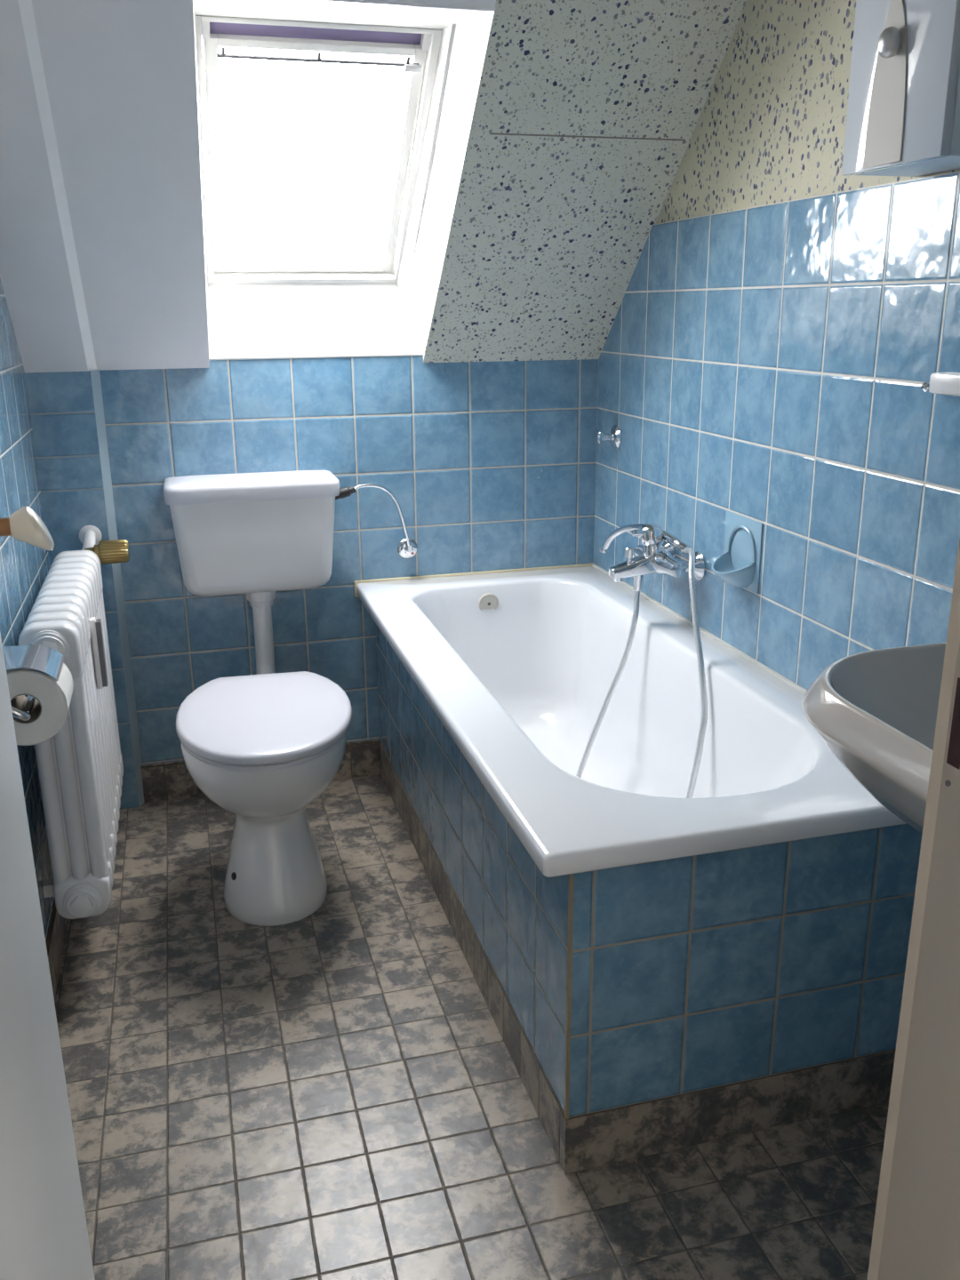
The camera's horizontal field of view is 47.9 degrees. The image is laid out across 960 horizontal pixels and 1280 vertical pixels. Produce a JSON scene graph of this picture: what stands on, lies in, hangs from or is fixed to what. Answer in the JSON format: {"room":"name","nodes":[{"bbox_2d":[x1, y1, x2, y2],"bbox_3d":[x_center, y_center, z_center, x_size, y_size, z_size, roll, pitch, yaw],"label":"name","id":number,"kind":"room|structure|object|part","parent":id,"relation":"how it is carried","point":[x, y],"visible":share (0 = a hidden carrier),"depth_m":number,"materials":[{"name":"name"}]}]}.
{"room":"bathroom","nodes":[
{"label":"bathroom","id":0,"kind":"room"},
{"bbox_2d":[0,279,54,943],"bbox_3d":[-0.795,-0.366,1.430,0.100,2.350,2.220,-5,18,-15],"label":"wall","id":1,"kind":"structure","parent":0,"point":[24,567],"depth_m":2.14,"materials":[{"name":"tile"}]},
{"bbox_2d":[2,644,64,720],"bbox_3d":[-0.645,0.059,1.473,0.142,0.090,0.123,-5,18,-15],"label":"toilet roll holder","id":2,"kind":"object","parent":1,"relation":"attached to","point":[46,660],"visible":0.78,"depth_m":1.47,"materials":[{"name":"silver metal"}]},
{"bbox_3d":[-0.662,0.073,1.466,0.103,0.056,0.110,-5,18,-15],"label":"arm","id":3,"kind":"part","parent":2,"relation":"part of","materials":[{"name":"silver metal"}]},
{"bbox_2d":[6,662,73,745],"bbox_3d":[-0.623,0.078,1.495,0.107,0.107,0.100,-5,18,-15],"label":"toilet roll","id":4,"kind":"object","parent":2,"relation":"on","point":[50,710],"visible":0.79,"depth_m":1.46,"materials":[{"name":"paper"}]},
{"bbox_2d":[0,0,96,372],"bbox_3d":[-0.806,-1.024,1.751,0.155,1.266,1.249,-5,18,-15],"label":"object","id":5,"kind":"structure","parent":1,"relation":"attached to","point":[40,276],"depth_m":2.11,"materials":[{"name":"white paint"}]},
{"bbox_2d":[46,900,68,1001],"bbox_3d":[-0.732,0.707,1.771,0.008,0.098,2.170,-5,18,-15],"label":"baseboard","id":6,"kind":"structure","parent":1,"relation":"attached to","point":[56,935],"depth_m":2.10,"materials":[{"name":"grey tile"}]},
{"bbox_2d":[18,525,129,919],"bbox_3d":[-0.828,0.128,2.293,0.188,0.597,0.837,-5,18,-15],"label":"radiator","id":7,"kind":"object","parent":1,"relation":"attached to","point":[80,768],"visible":0.95,"depth_m":2.00,"materials":[{"name":"metal"}]},
{"bbox_3d":[-0.860,-0.207,2.540,0.067,0.056,0.056,-5,18,-15],"label":"valve knob","id":8,"kind":"part","parent":7,"relation":"part of","materials":[{"name":"gold metal"}]},
{"bbox_2d":[24,355,598,808],"bbox_3d":[-0.378,-0.177,2.884,1.605,1.125,0.190,-5,18,-15],"label":"wall","id":9,"kind":"structure","parent":0,"point":[462,448],"depth_m":2.76,"materials":[{"name":"tile"}]},
{"bbox_2d":[162,470,339,596],"bbox_3d":[-0.551,-0.259,2.648,0.412,0.278,0.165,-5,18,-15],"label":"cistern","id":10,"kind":"object","parent":9,"relation":"attached to","point":[259,532],"visible":1,"depth_m":2.58,"materials":[{"name":"white ceramic"}]},
{"bbox_3d":[-0.552,-0.370,2.613,0.412,0.044,0.165,-5,18,-15],"label":"tank lid","id":11,"kind":"part","parent":10,"relation":"part of","materials":[{"name":"ceramic"}]},
{"bbox_2d":[246,591,275,674],"bbox_3d":[-0.523,0.029,2.645,0.078,0.273,0.272,-5,18,-15],"label":"pipe","id":12,"kind":"object","parent":10,"relation":"attached to","point":[261,603],"visible":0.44,"depth_m":2.71,"materials":[{"name":"white plastic"}]},
{"bbox_2d":[335,483,417,559],"bbox_3d":[-0.267,-0.298,2.769,0.239,0.212,0.046,-9,19,-26],"label":"pipe","id":13,"kind":"object","parent":10,"relation":"attached to","point":[407,548],"visible":0.98,"depth_m":2.78,"materials":[{"name":"silver metal"}]},
{"bbox_2d":[140,738,381,802],"bbox_3d":[-0.580,0.350,2.912,0.630,0.104,0.009,-5,18,-15],"label":"baseboard","id":14,"kind":"structure","parent":9,"relation":"attached to","point":[169,780],"depth_m":2.86,"materials":[{"name":"grey tile"}]},
{"bbox_2d":[31,0,746,370],"bbox_3d":[-0.201,-1.163,1.868,1.605,1.434,1.320,-5,18,-15],"label":"ceiling","id":15,"kind":"structure","parent":0,"point":[548,236],"depth_m":2.19,"materials":[{"name":"white paint"}]},
{"bbox_2d":[192,0,495,359],"bbox_3d":[-0.311,-0.907,2.255,0.563,0.657,0.678,-5,18,-15],"label":"window frame","id":16,"kind":"structure","parent":15,"relation":"attached to","point":[306,320],"depth_m":2.55,"materials":[{"name":"white paint"}]},
{"bbox_2d":[489,132,685,140],"bbox_3d":[0.224,-1.030,2.212,0.425,0.005,0.002,-5,18,-15],"label":"trim","id":17,"kind":"structure","parent":15,"relation":"attached to","point":[490,132],"depth_m":2.21,"materials":[{"name":"paper"}]},
{"bbox_2d":[406,24,455,293],"bbox_3d":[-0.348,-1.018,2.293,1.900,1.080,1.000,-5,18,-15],"label":"window frame","id":18,"kind":"structure","parent":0,"point":[451,31],"depth_m":2.23,"materials":[{"name":"paint"}]},
{"bbox_2d":[195,15,442,283],"bbox_3d":[-0.364,-1.036,2.326,0.468,0.502,0.510,-5,18,-15],"label":"window","id":19,"kind":"structure","parent":18,"relation":"attached to","point":[422,45],"depth_m":2.23,"materials":[{"name":"white paint"}]},
{"bbox_3d":[-0.311,-1.129,2.107,0.392,0.007,0.007,-5,18,-15],"label":"blind rail","id":20,"kind":"part","parent":19,"relation":"part of","materials":[{"name":"grey plastic"}]},
{"bbox_3d":[-0.134,-1.138,2.152,0.034,0.014,0.014,-5,18,-15],"label":"rail","id":21,"kind":"part","parent":19,"relation":"part of","materials":[{"name":"white plastic"}]},
{"bbox_2d":[54,775,888,1279],"bbox_3d":[0.127,0.937,1.337,1.605,0.100,3.820,-5,18,-15],"label":"floor","id":22,"kind":"structure","parent":0,"point":[333,1092],"depth_m":1.71,"materials":[{"name":"tile"}]},
{"bbox_2d":[176,671,351,926],"bbox_3d":[-0.456,0.347,2.361,0.368,0.432,0.520,-4,17,-11],"label":"toilet","id":23,"kind":"object","parent":22,"relation":"on","point":[262,748],"visible":1,"depth_m":2.26,"materials":[{"name":"white ceramic"}]},
{"bbox_3d":[-0.456,0.156,2.292,0.368,0.025,0.499,-4,17,-11],"label":"seat lid","id":24,"kind":"part","parent":23,"relation":"part of","materials":[{"name":"plastic"}]},
{"bbox_2d":[375,623,922,1118],"bbox_3d":[0.222,0.261,2.301,0.619,0.423,1.512,-5,18,-15],"label":"bathtub surround","id":25,"kind":"structure","parent":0,"point":[703,972],"depth_m":1.61,"materials":[{"name":"tile"}]},
{"bbox_2d":[564,873,573,1119],"bbox_3d":[0.126,0.548,1.542,0.005,0.521,0.005,-5,18,-15],"label":"trim","id":26,"kind":"structure","parent":25,"relation":"attached to","point":[571,876],"depth_m":1.53,"materials":[{"name":"tile"}]},
{"bbox_2d":[353,563,906,877],"bbox_3d":[0.200,0.217,2.264,0.671,0.386,1.543,-5,18,-15],"label":"bathtub","id":27,"kind":"object","parent":25,"relation":"in","point":[519,667],"visible":0.76,"depth_m":2.21,"materials":[{"name":"white ceramic"}]},
{"bbox_3d":[0.022,-0.096,2.825,0.055,0.055,0.015,-5,18,-15],"label":"overflow plate","id":28,"kind":"part","parent":27,"relation":"part of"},
{"bbox_2d":[379,741,895,1174],"bbox_3d":[0.224,0.512,2.373,0.620,0.098,1.504,-5,18,-15],"label":"baseboard","id":29,"kind":"structure","parent":25,"relation":"attached to","point":[644,1129],"depth_m":1.69,"materials":[{"name":"grey tile"}]},
{"bbox_2d":[593,0,959,689],"bbox_3d":[0.655,-0.496,1.810,0.100,2.350,2.220,-5,18,-15],"label":"wall","id":30,"kind":"structure","parent":0,"point":[781,321],"depth_m":1.95,"materials":[{"name":"tile"}]},
{"bbox_2d":[592,424,622,449],"bbox_3d":[0.322,-0.516,2.755,0.062,0.062,0.062,-5,18,-15],"label":"wall holder","id":31,"kind":"object","parent":30,"relation":"attached to","point":[614,436],"visible":1,"depth_m":2.74,"materials":[{"name":"silver metal"}]},
{"bbox_3d":[0.299,-0.516,2.750,0.016,0.046,0.045,-5,18,-15],"label":"knob","id":32,"kind":"part","parent":31,"relation":"part of","materials":[{"name":"silver metal"}]},
{"bbox_3d":[0.322,-0.517,2.755,0.034,0.022,0.022,-5,18,-15],"label":"stem","id":33,"kind":"part","parent":31,"relation":"part of","materials":[{"name":"silver metal"}]},
{"bbox_2d":[608,523,705,591],"bbox_3d":[0.377,-0.186,2.425,0.179,0.150,0.214,-5,18,-15],"label":"mixer","id":34,"kind":"object","parent":30,"relation":"attached to","point":[651,556],"visible":0.94,"depth_m":2.40,"materials":[{"name":"silver metal"}]},
{"bbox_3d":[0.333,-0.188,2.411,0.021,0.037,0.021,-5,18,-15],"label":"diverter knob","id":35,"kind":"part","parent":34,"relation":"part of","materials":[{"name":"silver metal"}]},
{"bbox_3d":[0.349,-0.169,2.422,0.121,0.054,0.052,-5,18,-15],"label":"spout","id":36,"kind":"part","parent":34,"relation":"part of","materials":[{"name":"silver metal"}]},
{"bbox_3d":[0.355,-0.237,2.403,0.036,0.018,0.018,-5,18,-15],"label":"lever arm","id":37,"kind":"part","parent":34,"relation":"part of","materials":[{"name":"silver metal"}]},
{"bbox_2d":[632,575,643,591],"bbox_3d":[0.356,-0.133,2.435,0.022,0.043,0.022,-5,18,-15],"label":"outlet","id":38,"kind":"object","parent":34,"relation":"attached to","point":[637,579],"depth_m":2.43,"materials":[{"name":"silver metal"}]},
{"bbox_2d":[576,547,707,798],"bbox_3d":[0.322,0.114,2.266,0.264,0.576,0.482,0,17,1],"label":"shower hose","id":39,"kind":"object","parent":34,"relation":"attached to","point":[692,554],"visible":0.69,"depth_m":2.20,"materials":[{"name":"metal"}]},
{"bbox_2d":[598,523,690,554],"bbox_3d":[0.380,-0.219,2.489,0.042,0.093,0.335,-9,19,-26],"label":"shower","id":40,"kind":"object","parent":34,"relation":"on","point":[668,538],"visible":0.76,"depth_m":2.50,"materials":[{"name":"silver metal"}]},
{"bbox_3d":[0.382,-0.237,2.411,0.051,0.045,0.049,-5,18,-15],"label":"lever","id":41,"kind":"part","parent":34,"relation":"part of","materials":[{"name":"silver metal"}]},
{"bbox_2d":[711,510,762,593],"bbox_3d":[0.502,-0.177,2.182,0.062,0.143,0.148,-5,18,-15],"label":"soap dish","id":42,"kind":"object","parent":30,"relation":"attached to","point":[739,566],"visible":1,"depth_m":2.17,"materials":[{"name":"ceramic"}]},
{"bbox_2d":[711,552,755,587],"bbox_3d":[0.502,-0.137,2.188,0.058,0.064,0.112,-5,18,-15],"label":"bowl","id":43,"kind":"object","parent":42,"relation":"on","point":[735,569],"depth_m":2.17,"materials":[{"name":"ceramic"}]},
{"bbox_2d":[800,642,945,834],"bbox_3d":[0.609,0.166,1.105,0.459,0.192,0.532,-5,18,-15],"label":"basin","id":44,"kind":"object","parent":30,"relation":"attached to","point":[876,711],"visible":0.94,"depth_m":1.16,"materials":[{"name":"grey ceramic"}]},
{"bbox_2d":[841,0,959,176],"bbox_3d":[0.601,-0.879,1.413,0.152,0.482,0.218,-5,18,-15],"label":"upper cabinet","id":45,"kind":"object","parent":30,"relation":"attached to","point":[903,116],"visible":1,"depth_m":1.42,"materials":[{"name":"paint"}]},
{"bbox_3d":[0.539,-0.787,1.425,0.025,0.037,0.037,-5,18,-15],"label":"knob","id":46,"kind":"part","parent":45,"relation":"part of","materials":[{"name":"metal"}]},
{"bbox_2d":[920,371,959,396],"bbox_3d":[0.665,-0.358,1.517,0.052,0.034,0.156,-5,18,-15],"label":"shelf","id":47,"kind":"object","parent":30,"relation":"attached to","point":[940,383],"visible":1,"depth_m":1.50,"materials":[{"name":"silver metal"}]},
{"bbox_3d":[0.243,-0.123,0.530,1.605,2.400,0.130,-5,18,-15],"label":"wall","id":48,"kind":"structure","parent":0,"visible":0},
{"bbox_2d":[0,505,94,1279],"bbox_3d":[-0.387,0.008,0.788,0.103,1.992,0.592,-5,18,-15],"label":"door","id":49,"kind":"structure","parent":48,"relation":"in","point":[44,1233],"depth_m":0.96,"materials":[{"name":"paint"}]},
{"bbox_3d":[-0.450,-0.105,1.008,0.032,0.048,0.048,-5,18,-15],"label":"handle","id":50,"kind":"part","parent":49,"relation":"part of","materials":[{"name":"brown wood"}]},
{"bbox_3d":[-0.423,-0.105,1.020,0.036,0.043,0.048,-5,18,-15],"label":"knob","id":51,"kind":"part","parent":49,"relation":"part of","materials":[{"name":"white plastic"}]},
{"bbox_2d":[866,535,959,1279],"bbox_3d":[0.054,0.073,0.544,0.714,2.020,0.246,-5,18,-15],"label":"trim","id":52,"kind":"structure","parent":48,"relation":"attached to","point":[916,1229],"depth_m":0.79,"materials":[{"name":"paint"}]},
{"bbox_2d":[944,677,959,786],"bbox_3d":[0.324,0.064,0.731,0.006,0.078,0.012,-5,18,-15],"label":"strike recess","id":53,"kind":"object","parent":48,"relation":"attached to","point":[953,759],"visible":1,"depth_m":0.73,"materials":[{"name":"grey metal"}]}
]}

